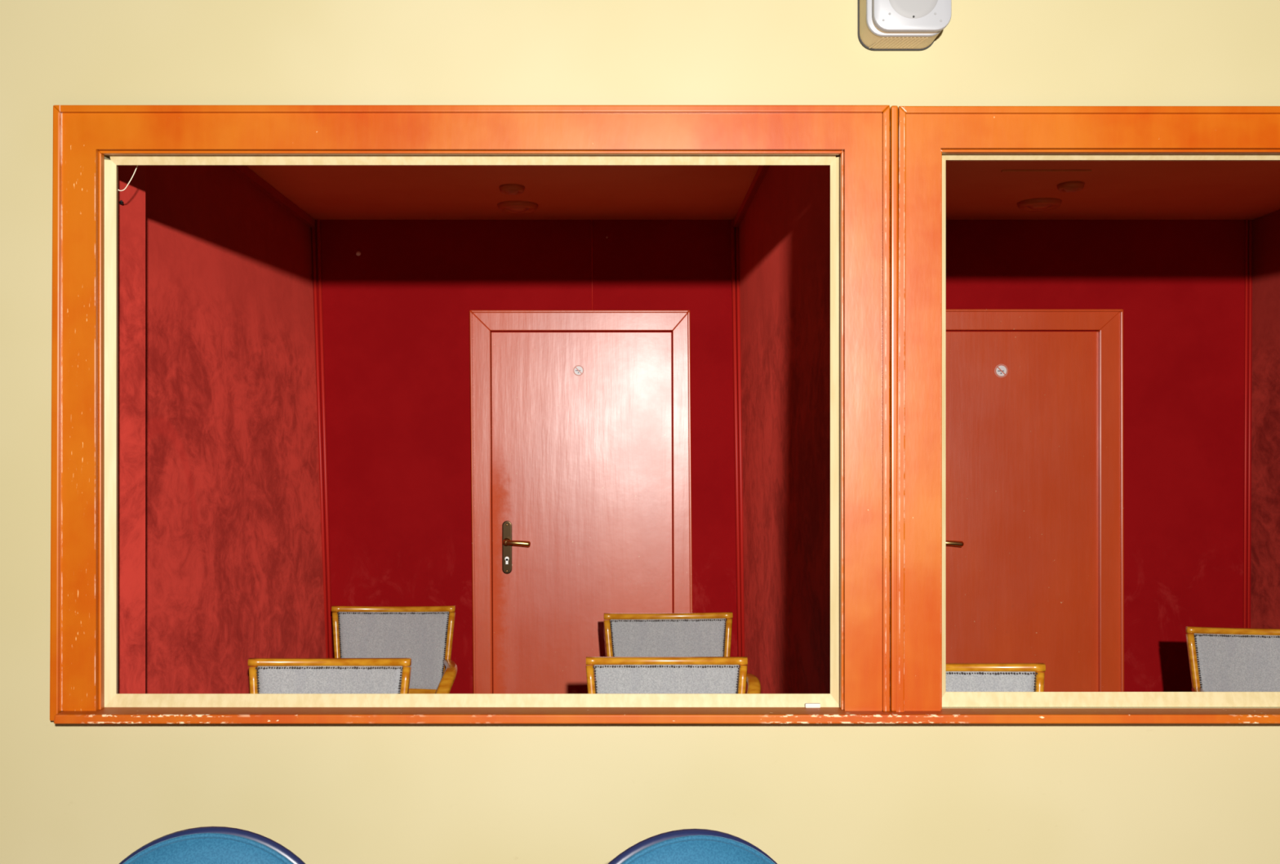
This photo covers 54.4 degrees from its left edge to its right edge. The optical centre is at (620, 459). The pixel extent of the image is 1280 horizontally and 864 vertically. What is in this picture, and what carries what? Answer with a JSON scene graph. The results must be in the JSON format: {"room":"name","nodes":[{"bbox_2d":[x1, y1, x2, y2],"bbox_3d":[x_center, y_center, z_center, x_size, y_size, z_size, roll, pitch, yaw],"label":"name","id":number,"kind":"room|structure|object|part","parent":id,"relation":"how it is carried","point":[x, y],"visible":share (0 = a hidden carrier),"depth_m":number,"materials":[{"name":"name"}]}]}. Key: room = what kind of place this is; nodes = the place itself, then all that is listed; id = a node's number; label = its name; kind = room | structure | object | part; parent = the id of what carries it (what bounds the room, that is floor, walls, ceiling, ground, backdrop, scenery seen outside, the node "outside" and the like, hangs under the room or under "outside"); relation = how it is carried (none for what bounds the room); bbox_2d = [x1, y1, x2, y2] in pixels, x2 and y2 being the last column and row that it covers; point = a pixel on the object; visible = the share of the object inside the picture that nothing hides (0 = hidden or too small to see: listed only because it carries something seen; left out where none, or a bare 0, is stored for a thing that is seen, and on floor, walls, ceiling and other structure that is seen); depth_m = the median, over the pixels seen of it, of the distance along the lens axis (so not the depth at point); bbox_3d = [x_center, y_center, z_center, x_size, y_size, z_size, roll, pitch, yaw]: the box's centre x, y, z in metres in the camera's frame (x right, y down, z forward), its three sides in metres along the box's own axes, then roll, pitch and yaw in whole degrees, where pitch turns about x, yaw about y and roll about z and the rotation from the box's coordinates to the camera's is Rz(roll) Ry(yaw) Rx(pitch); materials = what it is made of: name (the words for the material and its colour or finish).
{"room":"theater auditorium","nodes":[
{"label":"theater auditorium","id":0,"kind":"room"},
{"bbox_2d":[145,164,325,693],"bbox_3d":[-1.448,0.182,4.140,0.344,2.476,2.700,0,0,0],"label":"wall","id":1,"kind":"structure","parent":0,"point":[234,571],"depth_m":4.20,"materials":[{"name":"red paint"}]},
{"bbox_2d":[118,164,145,693],"bbox_3d":[-1.290,0.182,2.954,0.200,2.476,0.327,0,0,0],"label":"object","id":2,"kind":"structure","parent":1,"relation":"attached to","point":[131,214],"depth_m":3.02,"materials":[{"name":"red paint"}]},
{"bbox_2d":[226,164,770,227],"bbox_3d":[-0.425,-1.039,4.140,1.929,0.035,2.700,0,0,0],"label":"trim","id":3,"kind":"structure","parent":1,"relation":"attached to","point":[243,171],"depth_m":4.82,"materials":[{"name":"red wood"}]},
{"bbox_2d":[0,0,1279,863],"bbox_3d":[0.500,-0.380,2.765,7.400,3.600,0.050,0,0,0],"label":"wall","id":4,"kind":"structure","parent":0,"point":[70,793],"depth_m":2.74,"materials":[{"name":"yellow paint"}]},
{"bbox_2d":[49,105,889,720],"bbox_3d":[-0.328,-0.101,2.745,1.825,1.337,0.090,0,0,0],"label":"window","id":5,"kind":"structure","parent":4,"relation":"in","point":[84,629],"depth_m":2.71,"materials":[{"name":"orange paint"}]},
{"bbox_3d":[-1.229,-0.100,2.720,0.022,1.336,0.040,0,0,0],"label":"edge moulding","id":6,"kind":"part","parent":5,"relation":"part of","materials":[{"name":"orange paint"}]},
{"bbox_2d":[118,164,137,191],"bbox_3d":[-1.112,-0.633,2.798,0.053,0.062,0.010,0,0,-13],"label":"wire","id":7,"kind":"object","parent":5,"relation":"attached to","point":[137,165],"visible":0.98,"depth_m":2.80,"materials":[{"name":"beige"}]},
{"bbox_3d":[-0.324,-0.761,2.720,1.816,0.016,0.040,0,0,0],"label":"edge moulding","id":8,"kind":"part","parent":5,"relation":"part of","materials":[{"name":"orange paint"}]},
{"bbox_3d":[-0.324,-0.714,2.725,1.787,0.078,0.030,0,0,0],"label":"head rail","id":9,"kind":"part","parent":5,"relation":"part of","materials":[{"name":"orange paint"}]},
{"bbox_3d":[0.577,-0.110,2.720,0.016,1.316,0.040,0,0,0],"label":"edge moulding","id":10,"kind":"part","parent":5,"relation":"part of","materials":[{"name":"orange paint"}]},
{"bbox_2d":[53,706,1279,723],"bbox_3d":[0.701,0.558,2.715,3.838,0.020,0.090,0,0,0],"label":"trim","id":11,"kind":"structure","parent":4,"relation":"attached to","point":[106,714],"depth_m":2.67,"materials":[{"name":"orange paint"}]},
{"bbox_2d":[804,702,820,707],"bbox_3d":[0.423,0.543,2.745,0.034,0.010,0.010,0,0,0],"label":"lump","id":12,"kind":"object","parent":11,"relation":"on","point":[806,704],"visible":1,"depth_m":2.74,"materials":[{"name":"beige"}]},
{"bbox_2d":[889,106,897,711],"bbox_3d":[0.595,-0.110,2.721,0.015,1.316,0.038,0,0,0],"label":"trim","id":13,"kind":"structure","parent":4,"relation":"attached to","point":[893,109],"depth_m":2.70,"materials":[{"name":"orange paint"}]},
{"bbox_2d":[857,0,951,51],"bbox_3d":[0.610,-0.995,2.680,0.177,0.194,0.120,0,0,0],"label":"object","id":14,"kind":"object","parent":4,"relation":"attached to","point":[883,25],"visible":1,"depth_m":2.62,"materials":[{"name":"white plastic"}]},
{"bbox_2d":[888,0,937,18],"bbox_3d":[0.617,-0.982,2.622,0.108,0.108,0.003,0,0,0],"label":"grille","id":15,"kind":"object","parent":14,"relation":"attached to","point":[898,9],"depth_m":2.62,"materials":[{"name":"grey plastic"}]},
{"bbox_2d":[895,106,1279,711],"bbox_3d":[1.609,-0.099,2.745,2.023,1.334,0.090,0,0,0],"label":"window","id":16,"kind":"structure","parent":4,"relation":"in","point":[929,137],"depth_m":2.71,"materials":[{"name":"orange paint"}]},
{"bbox_3d":[0.608,-0.099,2.720,0.022,1.334,0.040,0,0,0],"label":"edge moulding","id":17,"kind":"part","parent":16,"relation":"part of","materials":[{"name":"orange paint"}]},
{"bbox_3d":[1.612,-0.759,2.720,2.015,0.016,0.040,0,0,0],"label":"edge moulding","id":18,"kind":"part","parent":16,"relation":"part of","materials":[{"name":"orange paint"}]},
{"bbox_3d":[1.612,-0.714,2.725,1.985,0.074,0.030,0,0,0],"label":"head rail","id":19,"kind":"part","parent":16,"relation":"part of","materials":[{"name":"orange paint"}]},
{"bbox_2d":[244,160,1279,219],"bbox_3d":[0.684,-1.106,4.140,4.607,0.100,2.700,0,0,0],"label":"ceiling","id":20,"kind":"structure","parent":0,"point":[975,189],"depth_m":4.88,"materials":[{"name":"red paint"}]},
{"bbox_2d":[498,184,524,195],"bbox_3d":[-0.422,-1.041,4.831,0.100,0.030,0.100,0,0,0],"label":"smoke detector","id":21,"kind":"object","parent":20,"relation":"attached to","point":[509,189],"visible":1,"depth_m":4.80,"materials":[{"name":"orange paint"}]},
{"bbox_2d":[497,200,537,213],"bbox_3d":[-0.428,-1.041,5.172,0.170,0.030,0.170,0,0,0],"label":"recessed light","id":22,"kind":"object","parent":20,"relation":"in","point":[508,206],"visible":1,"depth_m":5.13,"materials":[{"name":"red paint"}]},
{"bbox_2d":[1017,197,1062,211],"bbox_3d":[1.723,-1.041,5.120,0.176,0.030,0.176,0,0,0],"label":"recessed light","id":23,"kind":"object","parent":20,"relation":"in","point":[1045,203],"visible":1,"depth_m":5.08,"materials":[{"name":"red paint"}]},
{"bbox_2d":[1000,169,1092,172],"bbox_3d":[1.557,-1.053,4.553,0.328,0.006,0.016,0,0,0],"label":"trim","id":24,"kind":"structure","parent":20,"relation":"attached to","point":[1002,171],"depth_m":4.54,"materials":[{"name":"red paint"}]},
{"bbox_2d":[1057,181,1084,192],"bbox_3d":[1.731,-1.041,4.786,0.100,0.030,0.100,0,0,0],"label":"smoke detector","id":25,"kind":"object","parent":20,"relation":"attached to","point":[1074,186],"visible":1,"depth_m":4.76,"materials":[{"name":"orange paint"}]},
{"bbox_2d":[311,219,1252,693],"bbox_3d":[0.625,0.132,5.540,4.750,2.576,0.100,0,0,0],"label":"wall","id":26,"kind":"structure","parent":0,"point":[396,313],"depth_m":5.49,"materials":[{"name":"red paint"}]},
{"bbox_2d":[311,219,332,657],"bbox_3d":[-1.314,0.013,5.482,0.101,2.135,0.016,0,0,0],"label":"trim","id":27,"kind":"structure","parent":26,"relation":"attached to","point":[326,555],"depth_m":5.48,"materials":[{"name":"red wood"}]},
{"bbox_2d":[469,310,692,693],"bbox_3d":[-0.171,0.384,5.447,0.981,2.071,0.086,0,0,0],"label":"door","id":28,"kind":"structure","parent":26,"relation":"in","point":[573,524],"depth_m":5.47,"materials":[{"name":"brown paint"}]},
{"bbox_3d":[-0.499,0.387,5.463,0.043,0.234,0.009,0,0,0],"label":"handle plate","id":29,"kind":"part","parent":28,"relation":"part of","materials":[{"name":"gold metal"}]},
{"bbox_3d":[-0.455,0.363,5.432,0.124,0.037,0.056,0,0,0],"label":"lever","id":30,"kind":"part","parent":28,"relation":"part of","materials":[{"name":"gold metal"}]},
{"bbox_2d":[573,364,583,375],"bbox_3d":[-0.186,-0.390,5.467,0.048,0.048,0.001,0,0,0],"label":"sticker","id":31,"kind":"object","parent":28,"relation":"attached to","point":[578,370],"visible":1,"depth_m":5.47,"materials":[{"name":"white paper"}]},
{"bbox_2d":[591,219,592,310],"bbox_3d":[-0.126,-0.854,5.489,0.006,0.404,0.005,0,0,0],"label":"trim","id":32,"kind":"structure","parent":26,"relation":"attached to","point":[592,220],"depth_m":5.49,"materials":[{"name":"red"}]},
{"bbox_2d":[730,219,744,665],"bbox_3d":[0.518,0.013,5.482,0.066,2.135,0.017,0,0,0],"label":"trim","id":33,"kind":"structure","parent":26,"relation":"attached to","point":[735,246],"depth_m":5.47,"materials":[{"name":"red wood"}]},
{"bbox_2d":[946,309,1124,691],"bbox_3d":[1.708,0.382,5.447,0.984,2.075,0.086,0,0,0],"label":"door","id":34,"kind":"structure","parent":26,"relation":"in","point":[1035,513],"depth_m":5.47,"materials":[{"name":"brown paint"}]},
{"bbox_3d":[1.431,0.363,5.432,0.124,0.037,0.056,0,0,0],"label":"lever","id":35,"kind":"part","parent":34,"relation":"part of","materials":[{"name":"gold metal"}]},
{"bbox_2d":[995,364,1008,377],"bbox_3d":[1.672,-0.388,5.467,0.058,0.058,0.001,0,0,0],"label":"sticker","id":36,"kind":"object","parent":34,"relation":"attached to","point":[1001,370],"visible":1,"depth_m":5.47,"materials":[{"name":"white"}]},
{"bbox_2d":[1243,219,1251,627],"bbox_3d":[2.761,0.013,5.482,0.038,2.135,0.010,0,0,0],"label":"trim","id":37,"kind":"structure","parent":26,"relation":"attached to","point":[1246,220],"depth_m":5.48,"materials":[{"name":"red"}]},
{"bbox_2d":[738,164,830,693],"bbox_3d":[0.590,0.182,4.140,0.140,2.476,2.700,0,0,0],"label":"wall","id":38,"kind":"structure","parent":0,"point":[784,230],"depth_m":3.97,"materials":[{"name":"red paint"}]},
{"bbox_2d":[1250,209,1279,628],"bbox_3d":[2.882,0.182,4.140,0.211,2.476,2.700,0,0,0],"label":"wall","id":39,"kind":"structure","parent":0,"point":[1265,362],"depth_m":5.37,"materials":[{"name":"red paint"}]},
{"bbox_3d":[0.500,1.470,1.695,7.400,0.100,7.790,0,0,0],"label":"floor","id":40,"kind":"structure","parent":0,"visible":0},
{"bbox_2d":[119,826,306,863],"bbox_3d":[-0.727,1.042,1.991,0.490,0.761,0.531,0,0,-2],"label":"chair","id":41,"kind":"object","parent":40,"relation":"on","point":[202,844],"visible":1,"depth_m":2.21,"materials":[{"name":"blue fabric"}]},
{"bbox_2d":[130,835,293,863],"bbox_3d":[-0.734,0.902,2.191,0.473,0.469,0.083,0,0,-2],"label":"cushion","id":42,"kind":"object","parent":41,"relation":"on","point":[165,849],"depth_m":2.21,"materials":[{"name":"blue fabric"}]},
{"bbox_2d":[248,657,411,693],"bbox_3d":[-0.904,1.021,3.659,0.597,0.805,0.551,0,0,0],"label":"armchair","id":43,"kind":"object","parent":40,"relation":"on","point":[266,675],"visible":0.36,"depth_m":3.88,"materials":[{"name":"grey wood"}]},
{"bbox_3d":[-1.125,0.854,3.842,0.032,0.424,0.099,0,0,-32],"label":"post","id":44,"kind":"part","parent":43,"relation":"part of","materials":[{"name":"brown wood"}]},
{"bbox_3d":[-0.904,0.634,3.892,0.500,0.032,0.086,0,0,0],"label":"rail","id":45,"kind":"part","parent":43,"relation":"part of","materials":[{"name":"brown wood"}]},
{"bbox_2d":[257,665,402,693],"bbox_3d":[-0.904,0.803,3.876,0.449,0.320,0.107,0,0,0],"label":"cushion","id":46,"kind":"object","parent":43,"relation":"on","point":[271,678],"depth_m":3.88,"materials":[{"name":"grey fabric"}]},
{"bbox_3d":[-0.682,0.854,3.842,0.032,0.424,0.099,0,0,32],"label":"post","id":47,"kind":"part","parent":43,"relation":"part of","materials":[{"name":"brown wood"}]},
{"bbox_2d":[331,604,457,693],"bbox_3d":[-0.939,1.015,4.946,0.605,0.816,0.558,0,0,0],"label":"armchair","id":48,"kind":"object","parent":40,"relation":"on","point":[424,634],"visible":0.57,"depth_m":5.15,"materials":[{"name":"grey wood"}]},
{"bbox_3d":[-1.165,0.846,5.130,0.032,0.430,0.101,0,0,-33],"label":"post","id":49,"kind":"part","parent":48,"relation":"part of","materials":[{"name":"brown wood"}]},
{"bbox_3d":[-0.941,0.623,5.182,0.507,0.033,0.087,0,0,0],"label":"rail","id":50,"kind":"part","parent":48,"relation":"part of","materials":[{"name":"brown wood"}]},
{"bbox_3d":[-0.941,0.963,5.136,0.422,0.035,0.068,0,0,0],"label":"rail","id":51,"kind":"part","parent":48,"relation":"part of","materials":[{"name":"brown wood"}]},
{"bbox_3d":[-0.682,0.929,4.908,0.093,0.246,0.450,0,0,0],"label":"armrest","id":52,"kind":"part","parent":48,"relation":"part of","materials":[{"name":"brown wood"}]},
{"bbox_3d":[-0.716,0.846,5.134,0.032,0.430,0.101,0,0,32],"label":"post","id":53,"kind":"part","parent":48,"relation":"part of","materials":[{"name":"brown wood"}]},
{"bbox_2d":[586,656,747,693],"bbox_3d":[0.143,1.020,3.670,0.599,0.808,0.552,0,0,0],"label":"armchair","id":54,"kind":"object","parent":40,"relation":"on","point":[613,674],"visible":0.32,"depth_m":3.89,"materials":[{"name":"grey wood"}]},
{"bbox_3d":[-0.080,0.853,3.853,0.032,0.425,0.099,0,0,-32],"label":"post","id":55,"kind":"part","parent":54,"relation":"part of","materials":[{"name":"brown wood"}]},
{"bbox_2d":[594,664,738,693],"bbox_3d":[0.143,0.801,3.887,0.450,0.321,0.107,0,0,0],"label":"cushion","id":56,"kind":"object","parent":54,"relation":"on","point":[609,678],"depth_m":3.89,"materials":[{"name":"grey fabric"}]},
{"bbox_3d":[0.143,0.632,3.903,0.501,0.033,0.086,0,0,0],"label":"rail","id":57,"kind":"part","parent":54,"relation":"part of","materials":[{"name":"brown wood"}]},
{"bbox_3d":[0.365,0.853,3.853,0.032,0.425,0.099,0,0,32],"label":"post","id":58,"kind":"part","parent":54,"relation":"part of","materials":[{"name":"brown wood"}]},
{"bbox_2d":[603,611,760,693],"bbox_3d":[0.202,1.014,4.701,0.606,0.818,0.560,0,0,-4],"label":"armchair","id":59,"kind":"object","parent":40,"relation":"on","point":[679,633],"visible":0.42,"depth_m":4.92,"materials":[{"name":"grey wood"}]},
{"bbox_3d":[-0.036,0.845,4.871,0.032,0.431,0.101,0,0,-36],"label":"post","id":60,"kind":"part","parent":59,"relation":"part of","materials":[{"name":"brown wood"}]},
{"bbox_2d":[610,617,725,656],"bbox_3d":[0.186,0.793,4.921,0.456,0.325,0.108,0,0,-4],"label":"cushion","id":61,"kind":"object","parent":59,"relation":"on","point":[631,637],"depth_m":4.92,"materials":[{"name":"grey fabric"}]},
{"bbox_3d":[0.185,0.622,4.937,0.508,0.033,0.087,0,0,-4],"label":"rail","id":62,"kind":"part","parent":59,"relation":"part of","materials":[{"name":"brown wood"}]},
{"bbox_3d":[0.413,0.845,4.902,0.032,0.431,0.101,0,0,28],"label":"post","id":63,"kind":"part","parent":59,"relation":"part of","materials":[{"name":"brown wood"}]},
{"bbox_3d":[0.461,0.928,4.678,0.093,0.246,0.451,0,0,-4],"label":"armrest","id":64,"kind":"part","parent":59,"relation":"part of","materials":[{"name":"brown wood"}]},
{"bbox_2d":[608,827,777,863],"bbox_3d":[0.187,1.042,1.985,0.490,0.761,0.531,0,0,-17],"label":"chair","id":65,"kind":"object","parent":40,"relation":"on","point":[683,846],"visible":1,"depth_m":2.20,"materials":[{"name":"blue fabric"}]},
{"bbox_2d":[620,836,768,863],"bbox_3d":[0.129,0.902,2.176,0.473,0.469,0.083,0,0,-17],"label":"cushion","id":66,"kind":"object","parent":65,"relation":"on","point":[651,850],"depth_m":2.19,"materials":[{"name":"blue fabric"}]},
{"bbox_2d":[946,662,1045,691],"bbox_3d":[1.012,1.017,3.512,0.603,0.813,0.556,0,0,0],"label":"armchair","id":67,"kind":"object","parent":40,"relation":"on","point":[960,677],"visible":0.15,"depth_m":3.74,"materials":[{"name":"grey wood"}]},
{"bbox_2d":[946,671,1035,691],"bbox_3d":[1.012,0.796,3.731,0.453,0.323,0.108,0,0,0],"label":"cushion","id":68,"kind":"object","parent":67,"relation":"on","point":[956,681],"depth_m":3.74,"materials":[{"name":"grey fabric"}]},
{"bbox_3d":[1.012,0.627,3.747,0.505,0.033,0.086,0,0,0],"label":"rail","id":69,"kind":"part","parent":67,"relation":"part of","materials":[{"name":"brown wood"}]},
{"bbox_3d":[1.236,0.849,3.697,0.032,0.428,0.100,0,0,32],"label":"post","id":70,"kind":"part","parent":67,"relation":"part of","materials":[{"name":"brown wood"}]},
{"bbox_2d":[1185,626,1279,691],"bbox_3d":[2.282,1.017,4.294,0.603,0.813,0.556,0,0,9],"label":"armchair","id":71,"kind":"object","parent":40,"relation":"on","point":[1221,659],"visible":0.45,"depth_m":4.52,"materials":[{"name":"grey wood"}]},
{"bbox_3d":[2.090,0.849,4.511,0.032,0.428,0.100,0,0,-23],"label":"post","id":72,"kind":"part","parent":71,"relation":"part of","materials":[{"name":"brown wood"}]},
{"bbox_3d":[2.024,0.931,4.293,0.093,0.245,0.448,0,0,9],"label":"armrest","id":73,"kind":"part","parent":71,"relation":"part of","materials":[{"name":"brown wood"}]},
{"bbox_3d":[2.319,0.627,4.526,0.505,0.033,0.086,0,0,9],"label":"rail","id":74,"kind":"part","parent":71,"relation":"part of","materials":[{"name":"brown wood"}]}
]}

